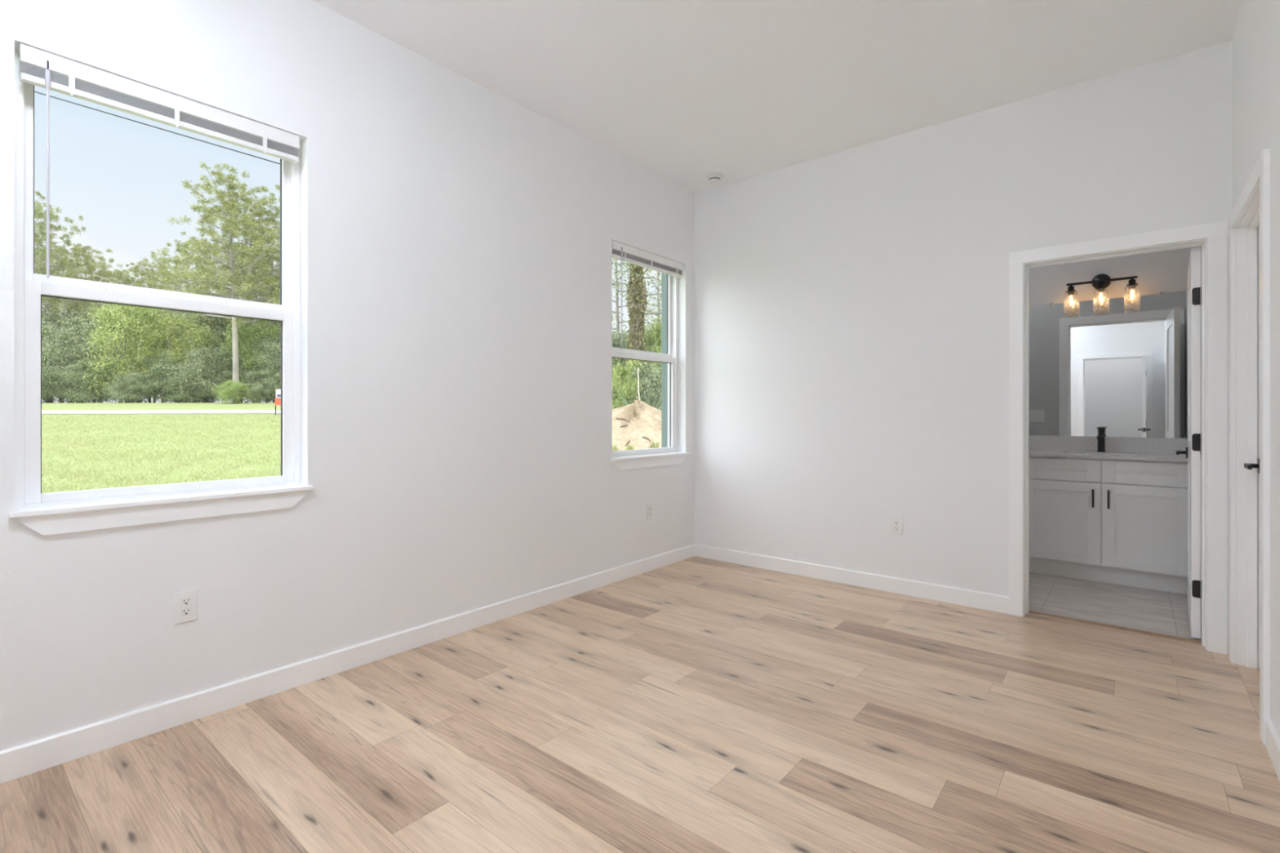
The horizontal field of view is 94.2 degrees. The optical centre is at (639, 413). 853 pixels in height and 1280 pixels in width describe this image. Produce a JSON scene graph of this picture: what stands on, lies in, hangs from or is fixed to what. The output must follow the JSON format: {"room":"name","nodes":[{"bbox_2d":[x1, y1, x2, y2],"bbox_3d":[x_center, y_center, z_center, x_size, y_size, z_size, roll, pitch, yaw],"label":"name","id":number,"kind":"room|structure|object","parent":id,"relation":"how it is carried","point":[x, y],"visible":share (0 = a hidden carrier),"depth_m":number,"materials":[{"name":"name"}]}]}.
{"room":"empty bedroom","nodes":[
{"label":"empty bedroom","id":0,"kind":"room"},
{"bbox_2d":[0,0,694,751],"bbox_3d":[-0.550,-0.080,3.836,0.160,3.720,6.485,0,0,40],"label":"wall","id":1,"kind":"structure","parent":0,"point":[456,237],"depth_m":2.85,"materials":[{"name":"white paint"}]},
{"bbox_2d":[8,49,313,535],"bbox_3d":[-1.792,-0.402,2.310,0.190,1.615,0.916,0,0,40],"label":"window","id":2,"kind":"structure","parent":1,"relation":"in","point":[48,513],"depth_m":2.16,"materials":[{"name":"white plastic"}]},
{"bbox_2d":[19,43,299,278],"bbox_3d":[-1.759,-0.827,2.272,0.049,0.758,0.844,0,0,40],"label":"window blind","id":3,"kind":"object","parent":2,"relation":"attached to","point":[38,68],"visible":1,"depth_m":2.18,"materials":[{"name":"white plastic"}]},
{"bbox_2d":[173,589,197,624],"bbox_3d":[-1.734,0.739,2.273,0.008,0.118,0.073,0,0,40],"label":"wall outlet","id":4,"kind":"object","parent":1,"relation":"attached to","point":[185,602],"visible":1,"depth_m":2.27,"materials":[{"name":"white plastic"}]},
{"bbox_2d":[180,596,191,616],"bbox_3d":[-1.731,0.739,2.271,0.002,0.067,0.034,0,0,40],"label":"receptacle","id":5,"kind":"object","parent":4,"relation":"attached to","point":[185,602],"depth_m":2.27,"materials":[{"name":"white plastic"}]},
{"bbox_2d":[0,543,695,783],"bbox_3d":[-1.008,1.130,3.147,0.013,0.100,4.600,0,0,40],"label":"baseboard","id":6,"kind":"structure","parent":1,"relation":"attached to","point":[22,760],"depth_m":2.50,"materials":[{"name":"white paint"}]},
{"bbox_2d":[646,502,653,519],"bbox_3d":[0.076,0.739,4.462,0.008,0.118,0.073,0,0,40],"label":"wall outlet","id":7,"kind":"object","parent":1,"relation":"attached to","point":[650,506],"visible":1,"depth_m":4.46,"materials":[{"name":"white plastic"}]},
{"bbox_2d":[648,506,652,516],"bbox_3d":[0.078,0.739,4.460,0.002,0.067,0.034,0,0,40],"label":"receptacle","id":8,"kind":"object","parent":7,"relation":"attached to","point":[650,508],"depth_m":4.46,"materials":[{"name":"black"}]},
{"bbox_2d":[610,274,689,471],"bbox_3d":[0.037,-0.402,4.524,0.190,1.615,0.914,0,0,40],"label":"window","id":9,"kind":"structure","parent":1,"relation":"in","point":[627,460],"depth_m":4.83,"materials":[{"name":"white plastic"}]},
{"bbox_2d":[612,240,683,349],"bbox_3d":[0.070,-0.827,4.486,0.049,0.758,0.842,0,0,40],"label":"window blind","id":10,"kind":"object","parent":9,"relation":"attached to","point":[620,251],"visible":0.94,"depth_m":4.43,"materials":[{"name":"white plastic"}]},
{"bbox_2d":[661,272,667,447],"bbox_3d":[0.241,-0.446,4.979,0.074,1.727,0.124,0,0,40],"label":"trim","id":11,"kind":"structure","parent":1,"relation":"attached to","point":[664,277],"depth_m":4.94,"materials":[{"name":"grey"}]},
{"bbox_2d":[0,555,1279,852],"bbox_3d":[0.740,1.229,2.692,3.286,0.102,6.365,0,0,40],"label":"floor","id":12,"kind":"structure","parent":0,"point":[694,704],"depth_m":2.13,"materials":[{"name":"brown wood"}]},
{"bbox_2d":[1028,455,1201,594],"bbox_3d":[3.365,0.745,4.266,0.999,0.866,0.590,0,0,40],"label":"vanity cabinet","id":13,"kind":"object","parent":12,"relation":"on","point":[1111,521],"visible":0.87,"depth_m":4.07,"materials":[{"name":"white wood"}]},
{"bbox_2d":[1028,435,1201,462],"bbox_3d":[3.360,0.245,4.277,1.023,0.131,0.582,0,0,40],"label":"countertop","id":14,"kind":"structure","parent":13,"relation":"on","point":[1160,449],"depth_m":4.39,"materials":[{"name":"stone"}]},
{"bbox_2d":[1096,426,1106,452],"bbox_3d":[3.417,0.199,4.411,0.052,0.184,0.156,0,0,40],"label":"faucet","id":15,"kind":"object","parent":14,"relation":"on","point":[1101,437],"visible":1,"depth_m":4.43,"materials":[{"name":"black metal"}]},
{"bbox_2d":[1028,609,1201,644],"bbox_3d":[2.598,1.176,3.296,0.760,0.008,0.047,0,0,40],"label":"threshold","id":16,"kind":"object","parent":12,"relation":"on","point":[1029,611],"visible":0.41,"depth_m":3.26,"materials":[{"name":"brown wood"}]},
{"bbox_2d":[311,0,1243,192],"bbox_3d":[0.633,-1.880,1.768,4.300,0.120,8.165,0,0,40],"label":"ceiling","id":17,"kind":"structure","parent":0,"point":[684,91],"depth_m":3.05,"materials":[{"name":"white paint"}]},
{"bbox_2d":[705,171,724,183],"bbox_3d":[0.572,-1.796,4.559,0.140,0.049,0.140,0,0,40],"label":"smoke detector","id":18,"kind":"object","parent":17,"relation":"attached to","point":[713,177],"visible":1,"depth_m":4.52,"materials":[{"name":"white plastic"}]},
{"bbox_2d":[694,40,1231,653],"bbox_3d":[1.714,-0.320,3.966,3.166,3.000,0.130,0,0,40],"label":"wall","id":19,"kind":"structure","parent":0,"point":[851,306],"depth_m":3.85,"materials":[{"name":"white paint"}]},
{"bbox_2d":[694,543,1008,613],"bbox_3d":[1.314,1.130,4.204,2.219,0.100,0.013,0,0,40],"label":"baseboard","id":20,"kind":"structure","parent":19,"relation":"attached to","point":[971,598],"depth_m":4.02,"materials":[{"name":"white paint"}]},
{"bbox_2d":[890,515,902,535],"bbox_3d":[1.683,0.739,3.902,0.073,0.118,0.008,0,0,40],"label":"wall outlet","id":21,"kind":"object","parent":19,"relation":"attached to","point":[896,522],"visible":1,"depth_m":3.90,"materials":[{"name":"white plastic"}]},
{"bbox_2d":[893,520,898,531],"bbox_3d":[1.681,0.739,3.900,0.034,0.067,0.002,0,0,40],"label":"receptacle","id":22,"kind":"object","parent":21,"relation":"attached to","point":[895,522],"depth_m":3.90,"materials":[{"name":"white plastic"}]},
{"bbox_2d":[1008,220,1227,654],"bbox_3d":[2.568,0.120,3.260,0.918,2.120,0.166,0,0,40],"label":"door frame","id":23,"kind":"structure","parent":19,"relation":"attached to","point":[1212,237],"depth_m":3.01,"materials":[{"name":"white paint"}]},
{"bbox_2d":[1176,247,1201,638],"bbox_3d":[3.136,0.154,3.373,0.141,2.027,0.766,0,0,41],"label":"door","id":24,"kind":"structure","parent":19,"relation":"in","point":[1193,451],"depth_m":3.09,"materials":[{"name":"white paint"}]},
{"bbox_2d":[1028,246,1201,438],"bbox_3d":[3.163,-0.320,4.896,2.116,3.000,0.120,0,0,40],"label":"wall","id":25,"kind":"structure","parent":0,"point":[1166,271],"depth_m":4.48,"materials":[{"name":"grey paint"}]},
{"bbox_2d":[1063,274,1140,315],"bbox_3d":[3.466,-0.906,4.476,0.454,0.300,0.140,0,0,40],"label":"vanity light","id":26,"kind":"object","parent":25,"relation":"attached to","point":[1100,282],"visible":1,"depth_m":4.47,"materials":[{"name":"black metal"}]},
{"bbox_2d":[1065,284,1076,294],"bbox_3d":[3.312,-0.948,4.572,0.068,0.071,0.068,0,0,40],"label":"socket","id":27,"kind":"object","parent":26,"relation":"attached to","point":[1070,291],"depth_m":4.56,"materials":[{"name":"black metal"}]},
{"bbox_2d":[1094,281,1106,292],"bbox_3d":[3.451,-0.948,4.457,0.068,0.071,0.068,0,0,40],"label":"socket","id":28,"kind":"object","parent":26,"relation":"attached to","point":[1100,286],"depth_m":4.45,"materials":[{"name":"black metal"}]},
{"bbox_2d":[1126,278,1137,288],"bbox_3d":[3.591,-0.948,4.342,0.068,0.071,0.068,0,0,40],"label":"socket","id":29,"kind":"object","parent":26,"relation":"attached to","point":[1131,283],"depth_m":4.33,"materials":[{"name":"black metal"}]},
{"bbox_2d":[1028,291,1187,438],"bbox_3d":[3.512,-0.347,4.521,0.990,1.054,0.011,0,0,40],"label":"mirror","id":30,"kind":"object","parent":25,"relation":"attached to","point":[1117,370],"visible":0.84,"depth_m":4.49,"materials":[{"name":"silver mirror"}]},
{"bbox_2d":[1028,435,1187,453],"bbox_3d":[3.539,0.235,4.493,1.023,0.111,0.020,0,0,40],"label":"backsplash","id":31,"kind":"structure","parent":25,"relation":"attached to","point":[1115,444],"depth_m":4.47,"materials":[{"name":"stone"}]},
{"bbox_2d":[1231,0,1279,738],"bbox_3d":[1.998,-0.270,1.730,0.120,3.100,6.485,0,0,40],"label":"wall","id":32,"kind":"structure","parent":0,"point":[1255,42],"depth_m":2.09,"materials":[{"name":"white paint"}]},
{"bbox_2d":[1228,147,1270,744],"bbox_3d":[2.579,0.120,2.447,0.138,2.120,0.964,0,0,40],"label":"door frame","id":33,"kind":"structure","parent":32,"relation":"attached to","point":[1251,210],"depth_m":2.75,"materials":[{"name":"white paint"}]},
{"bbox_2d":[1244,225,1259,667],"bbox_3d":[2.591,0.154,2.443,0.088,2.027,0.810,0,0,40],"label":"door","id":34,"kind":"structure","parent":32,"relation":"in","point":[1249,466],"depth_m":2.73,"materials":[{"name":"white paint"}]},
{"bbox_2d":[1265,717,1279,781],"bbox_3d":[1.097,1.130,0.744,0.013,0.100,3.550,0,0,40],"label":"baseboard","id":35,"kind":"structure","parent":32,"relation":"attached to","point":[1272,739],"depth_m":2.01,"materials":[{"name":"white paint"}]},
{"label":"outside","id":36,"kind":"structure","parent":0,"visible":0},
{"bbox_2d":[34,91,279,164],"bbox_3d":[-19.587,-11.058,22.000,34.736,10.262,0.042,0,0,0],"label":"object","id":37,"kind":"object","parent":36,"point":[34,91],"visible":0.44,"depth_m":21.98,"materials":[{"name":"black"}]},
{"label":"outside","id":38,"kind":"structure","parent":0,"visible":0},
{"bbox_2d":[41,403,280,493],"bbox_3d":[-60.000,-0.095,64.000,250.996,3.450,244.573,0,0,40],"label":"ground","id":39,"kind":"structure","parent":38,"point":[45,406],"depth_m":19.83,"materials":[{"name":"green plant"}]},
{"bbox_2d":[41,303,70,400],"bbox_3d":[-46.711,-4.429,44.939,6.343,7.753,6.909,0,0,-22],"label":"leafy tree","id":40,"kind":"object","parent":39,"relation":"on","point":[44,309],"visible":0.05,"depth_m":45.27,"materials":[{"name":"green plant"}]},
{"bbox_2d":[41,364,75,403],"bbox_3d":[-42.400,-2.025,42.418,4.395,2.813,3.532,0,0,32],"label":"shrub","id":41,"kind":"object","parent":39,"relation":"on","point":[47,373],"visible":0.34,"depth_m":42.03,"materials":[{"name":"green plant"}]},
{"bbox_2d":[34,191,88,309],"bbox_3d":[-49.797,-9.474,47.774,8.139,17.419,7.927,0,0,-29],"label":"pine tree","id":42,"kind":"object","parent":39,"relation":"on","point":[37,193],"visible":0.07,"depth_m":48.42,"materials":[{"name":"green plant"}]},
{"bbox_2d":[34,201,98,403],"bbox_3d":[-45.958,-8.440,45.946,5.772,15.416,6.142,0,0,39],"label":"pine tree","id":43,"kind":"object","parent":39,"relation":"on","point":[43,237],"visible":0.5,"depth_m":45.91,"materials":[{"name":"green plant"}]},
{"bbox_2d":[35,243,113,403],"bbox_3d":[-47.398,-7.620,50.288,7.476,13.642,6.909,0,0,-16],"label":"pine tree","id":44,"kind":"object","parent":39,"relation":"on","point":[82,249],"visible":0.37,"depth_m":50.00,"materials":[{"name":"green plant"}]},
{"bbox_2d":[41,306,115,403],"bbox_3d":[-42.814,-4.206,43.969,6.165,7.322,6.308,0,0,0],"label":"leafy tree","id":45,"kind":"object","parent":39,"relation":"on","point":[63,337],"visible":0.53,"depth_m":43.55,"materials":[{"name":"green plant"}]},
{"bbox_2d":[41,304,129,403],"bbox_3d":[-48.313,-4.978,51.136,8.817,8.707,8.572,0,0,5],"label":"leafy tree","id":46,"kind":"object","parent":39,"relation":"on","point":[64,312],"visible":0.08,"depth_m":49.76,"materials":[{"name":"green plant"}]},
{"bbox_2d":[51,359,128,403],"bbox_3d":[-39.407,-2.273,42.833,4.440,3.320,4.836,0,0,-39],"label":"shrub","id":47,"kind":"object","parent":39,"relation":"on","point":[85,397],"visible":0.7,"depth_m":42.17,"materials":[{"name":"green plant"}]},
{"bbox_2d":[55,253,142,403],"bbox_3d":[-50.167,-7.758,54.764,7.510,13.751,7.710,0,0,44],"label":"pine tree","id":48,"kind":"object","parent":39,"relation":"on","point":[108,273],"visible":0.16,"depth_m":54.61,"materials":[{"name":"green plant"}]},
{"bbox_2d":[66,262,143,403],"bbox_3d":[-51.674,-7.838,59.660,7.715,13.780,8.712,0,0,37],"label":"pine tree","id":49,"kind":"object","parent":39,"relation":"on","point":[120,265],"visible":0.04,"depth_m":58.39,"materials":[{"name":"green plant"}]},
{"bbox_2d":[55,302,191,403],"bbox_3d":[-38.164,-4.800,44.198,6.987,8.545,8.382,0,0,-19],"label":"leafy tree","id":50,"kind":"object","parent":39,"relation":"on","point":[144,314],"visible":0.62,"depth_m":43.26,"materials":[{"name":"green plant"}]},
{"bbox_2d":[94,370,159,403],"bbox_3d":[-36.419,-1.827,42.453,3.858,2.402,3.968,0,0,3],"label":"shrub","id":51,"kind":"object","parent":39,"relation":"on","point":[135,388],"visible":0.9,"depth_m":42.03,"materials":[{"name":"green plant"}]},
{"bbox_2d":[102,262,160,403],"bbox_3d":[-48.966,-7.758,58.201,7.489,13.651,8.104,0,0,-17],"label":"pine tree","id":52,"kind":"object","parent":39,"relation":"on","point":[136,283],"visible":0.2,"depth_m":57.59,"materials":[{"name":"green plant"}]},
{"bbox_2d":[98,304,190,403],"bbox_3d":[-41.904,-5.025,51.175,9.212,8.789,8.457,0,0,-23],"label":"leafy tree","id":53,"kind":"object","parent":39,"relation":"on","point":[155,398],"visible":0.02,"depth_m":50.22,"materials":[{"name":"green plant"}]},
{"bbox_2d":[112,250,190,403],"bbox_3d":[-44.965,-8.054,56.148,7.164,14.310,7.355,0,0,-15],"label":"pine tree","id":54,"kind":"object","parent":39,"relation":"on","point":[153,257],"visible":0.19,"depth_m":55.43,"materials":[{"name":"green plant"}]},
{"bbox_2d":[41,409,280,413],"bbox_3d":[-15.000,-0.082,31.950,115.309,0.390,99.793,0,0,40],"label":"road","id":55,"kind":"structure","parent":39,"relation":"on","point":[113,411],"depth_m":31.62,"materials":[{"name":"grey asphalt"}]},
{"bbox_2d":[135,349,199,403],"bbox_3d":[-34.637,-2.641,43.577,3.708,4.074,4.615,0,0,-42],"label":"shrub","id":56,"kind":"object","parent":39,"relation":"on","point":[160,367],"visible":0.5,"depth_m":43.05,"materials":[{"name":"green plant"}]},
{"bbox_2d":[121,312,223,403],"bbox_3d":[-35.402,-4.112,45.343,7.120,7.076,6.090,0,0,-33],"label":"leafy tree","id":57,"kind":"object","parent":39,"relation":"on","point":[175,340],"visible":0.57,"depth_m":44.72,"materials":[{"name":"green plant"}]},
{"bbox_2d":[141,239,219,403],"bbox_3d":[-40.132,-8.222,53.061,7.408,14.746,6.846,0,0,30],"label":"pine tree","id":58,"kind":"object","parent":39,"relation":"on","point":[179,249],"visible":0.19,"depth_m":52.19,"materials":[{"name":"green plant"}]},
{"bbox_2d":[151,368,219,403],"bbox_3d":[-32.135,-1.859,42.664,4.376,2.464,4.017,0,0,-43],"label":"shrub","id":59,"kind":"object","parent":39,"relation":"on","point":[192,398],"visible":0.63,"depth_m":42.12,"materials":[{"name":"green plant"}]},
{"bbox_2d":[152,311,223,403],"bbox_3d":[-37.771,-5.044,50.788,8.817,8.846,8.572,0,0,20],"label":"leafy tree","id":60,"kind":"object","parent":39,"relation":"on","point":[168,312],"visible":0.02,"depth_m":49.92,"materials":[{"name":"green plant"}]},
{"bbox_2d":[139,231,245,403],"bbox_3d":[-36.869,-7.890,49.628,7.473,14.184,6.618,0,0,7],"label":"pine tree","id":61,"kind":"object","parent":39,"relation":"on","point":[197,266],"visible":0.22,"depth_m":49.05,"materials":[{"name":"green plant"}]},
{"bbox_2d":[152,343,254,403],"bbox_3d":[-31.604,-2.904,43.548,6.429,4.615,6.613,0,0,-34],"label":"shrub","id":62,"kind":"object","parent":39,"relation":"on","point":[199,352],"visible":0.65,"depth_m":42.88,"materials":[{"name":"green plant"}]},
{"bbox_2d":[146,161,279,403],"bbox_3d":[-28.823,-8.811,41.593,9.044,16.344,8.499,0,0,-37],"label":"pine tree","id":63,"kind":"object","parent":39,"relation":"on","point":[228,228],"visible":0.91,"depth_m":40.91,"materials":[{"name":"green plant"}]},
{"bbox_2d":[177,179,280,403],"bbox_3d":[-30.674,-9.341,46.817,9.234,17.185,8.994,0,0,-5],"label":"pine tree","id":64,"kind":"object","parent":39,"relation":"on","point":[244,206],"visible":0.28,"depth_m":46.17,"materials":[{"name":"green plant"}]},
{"bbox_2d":[212,379,249,404],"bbox_3d":[-27.904,-1.416,40.670,2.729,1.736,2.334,0,0,11],"label":"shrub","id":65,"kind":"object","parent":39,"relation":"on","point":[229,384],"visible":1,"depth_m":40.35,"materials":[{"name":"green plant"}]},
{"bbox_2d":[185,302,279,403],"bbox_3d":[-34.376,-5.229,50.832,9.212,9.216,8.457,0,0,33],"label":"leafy tree","id":66,"kind":"object","parent":39,"relation":"on","point":[220,328],"visible":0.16,"depth_m":48.73,"materials":[{"name":"green plant"}]},
{"bbox_2d":[206,318,280,403],"bbox_3d":[-29.128,-3.857,44.566,5.987,6.571,4.991,0,0,-5],"label":"leafy tree","id":67,"kind":"object","parent":39,"relation":"on","point":[273,331],"visible":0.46,"depth_m":43.74,"materials":[{"name":"green plant"}]},
{"bbox_2d":[209,298,280,403],"bbox_3d":[-31.531,-5.281,51.143,8.790,9.332,7.063,0,0,-43],"label":"leafy tree","id":68,"kind":"object","parent":39,"relation":"on","point":[258,299],"visible":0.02,"depth_m":49.43,"materials":[{"name":"green plant"}]},
{"bbox_2d":[213,201,280,399],"bbox_3d":[-28.831,-8.977,47.673,8.430,16.426,9.519,0,0,-16],"label":"pine tree","id":69,"kind":"object","parent":39,"relation":"on","point":[266,219],"visible":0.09,"depth_m":46.97,"materials":[{"name":"green plant"}]},
{"bbox_2d":[237,365,280,403],"bbox_3d":[-26.562,-1.993,42.682,3.643,2.750,3.747,0,0,39],"label":"shrub","id":70,"kind":"object","parent":39,"relation":"on","point":[253,376],"visible":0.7,"depth_m":42.18,"materials":[{"name":"green plant"}]},
{"bbox_2d":[242,324,280,402],"bbox_3d":[-26.588,-3.502,44.029,5.138,5.851,5.257,0,0,34],"label":"leafy tree","id":71,"kind":"object","parent":39,"relation":"on","point":[274,364],"visible":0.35,"depth_m":42.90,"materials":[{"name":"green plant"}]},
{"bbox_2d":[244,220,280,327],"bbox_3d":[-26.945,-7.653,45.831,6.467,13.841,6.299,0,0,-23],"label":"pine tree","id":72,"kind":"object","parent":39,"relation":"on","point":[277,258],"visible":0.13,"depth_m":45.02,"materials":[{"name":"green plant"}]},
{"bbox_2d":[266,370,280,396],"bbox_3d":[-24.800,-2.216,43.067,3.532,3.198,4.395,0,0,3],"label":"shrub","id":73,"kind":"object","parent":39,"relation":"on","point":[278,375],"visible":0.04,"depth_m":41.78,"materials":[{"name":"green plant"}]},
{"bbox_2d":[275,388,280,415],"bbox_3d":[-17.846,-0.478,29.600,0.600,1.480,0.038,0,0,0],"label":"sign","id":74,"kind":"object","parent":39,"relation":"on","point":[277,391],"visible":0.3,"depth_m":29.58,"materials":[{"name":"multicoloured metal"}]},
{"bbox_2d":[612,331,628,406],"bbox_3d":[-0.707,-1.038,21.526,2.206,3.844,2.344,0,0,1],"label":"shrub","id":75,"kind":"object","parent":39,"relation":"on","point":[615,342],"visible":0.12,"depth_m":21.36,"materials":[{"name":"green plant"}]},
{"bbox_2d":[612,358,646,408],"bbox_3d":[-0.419,-0.408,19.394,1.493,2.874,1.723,0,0,-38],"label":"shrub","id":76,"kind":"object","parent":39,"relation":"on","point":[617,375],"visible":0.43,"depth_m":19.20,"materials":[{"name":"green plant"}]},
{"bbox_2d":[613,325,652,369],"bbox_3d":[-0.025,-1.414,23.426,2.728,4.298,2.748,0,0,-20],"label":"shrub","id":77,"kind":"object","parent":39,"relation":"on","point":[648,326],"visible":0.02,"depth_m":23.86,"materials":[{"name":"green plant"}]},
{"bbox_2d":[612,400,661,451],"bbox_3d":[-0.151,0.635,16.000,9.194,1.988,9.194,0,0,40],"label":"dirt mound","id":78,"kind":"object","parent":39,"relation":"on","point":[645,420],"visible":0.25,"depth_m":15.18,"materials":[{"name":"soil"}]},
{"bbox_2d":[612,443,618,451],"bbox_3d":[-0.666,0.812,14.298,0.384,0.221,0.344,0,0,-2],"label":"grass tuft","id":79,"kind":"object","parent":78,"relation":"on","point":[614,448],"visible":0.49,"depth_m":14.30,"materials":[{"name":"green plant"}]},
{"bbox_2d":[624,443,635,450],"bbox_3d":[-0.255,0.829,14.249,0.384,0.221,0.344,0,0,-38],"label":"grass tuft","id":80,"kind":"object","parent":78,"relation":"on","point":[629,447],"visible":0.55,"depth_m":14.18,"materials":[{"name":"green plant"}]},
{"bbox_2d":[649,440,661,448],"bbox_3d":[0.365,0.759,14.452,0.384,0.221,0.344,0,0,2],"label":"grass tuft","id":81,"kind":"object","parent":78,"relation":"on","point":[657,444],"visible":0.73,"depth_m":14.38,"materials":[{"name":"green plant"}]},
{"bbox_2d":[612,257,661,403],"bbox_3d":[-0.546,-3.414,21.999,3.710,8.455,4.000,0,0,40],"label":"tree","id":82,"kind":"object","parent":39,"relation":"on","point":[616,313],"visible":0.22,"depth_m":21.90,"materials":[{"name":"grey plant"}]},
{"bbox_2d":[612,259,661,331],"bbox_3d":[0.770,-3.238,23.317,3.502,7.947,3.484,0,0,40],"label":"tree","id":83,"kind":"object","parent":39,"relation":"on","point":[659,309],"visible":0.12,"depth_m":22.93,"materials":[{"name":"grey plant"}]},
{"bbox_2d":[612,258,661,373],"bbox_3d":[-0.115,-4.051,20.001,4.393,10.043,4.395,0,0,6],"label":"tree","id":84,"kind":"object","parent":39,"relation":"on","point":[636,284],"visible":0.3,"depth_m":19.84,"materials":[{"name":"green plant"}]},
{"bbox_2d":[616,391,661,409],"bbox_3d":[0.233,0.132,18.805,2.691,1.719,2.924,0,0,40],"label":"palmetto","id":85,"kind":"object","parent":39,"relation":"on","point":[623,397],"visible":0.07,"depth_m":17.86,"materials":[{"name":"green plant"}]},
{"bbox_2d":[637,368,639,400],"bbox_3d":[0.011,-0.091,17.598,0.203,2.502,0.070,0,0,31],"label":"sapling trunk","id":86,"kind":"object","parent":39,"relation":"on","point":[637,368],"visible":0.43,"depth_m":17.61,"materials":[{"name":"beige plant"}]},
{"bbox_2d":[622,317,661,402],"bbox_3d":[0.498,-1.200,20.793,2.189,4.301,2.527,0,0,-13],"label":"shrub","id":87,"kind":"object","parent":39,"relation":"on","point":[653,340],"visible":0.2,"depth_m":20.50,"materials":[{"name":"green plant"}]},
{"bbox_2d":[626,362,661,408],"bbox_3d":[0.274,-0.313,19.213,1.504,2.708,1.598,0,0,20],"label":"shrub","id":88,"kind":"object","parent":39,"relation":"on","point":[651,383],"visible":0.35,"depth_m":19.04,"materials":[{"name":"green plant"}]},
{"bbox_2d":[635,395,661,408],"bbox_3d":[0.332,0.201,17.619,3.022,1.741,2.678,0,0,40],"label":"palmetto","id":89,"kind":"object","parent":39,"relation":"on","point":[645,395],"visible":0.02,"depth_m":16.86,"materials":[{"name":"green plant"}]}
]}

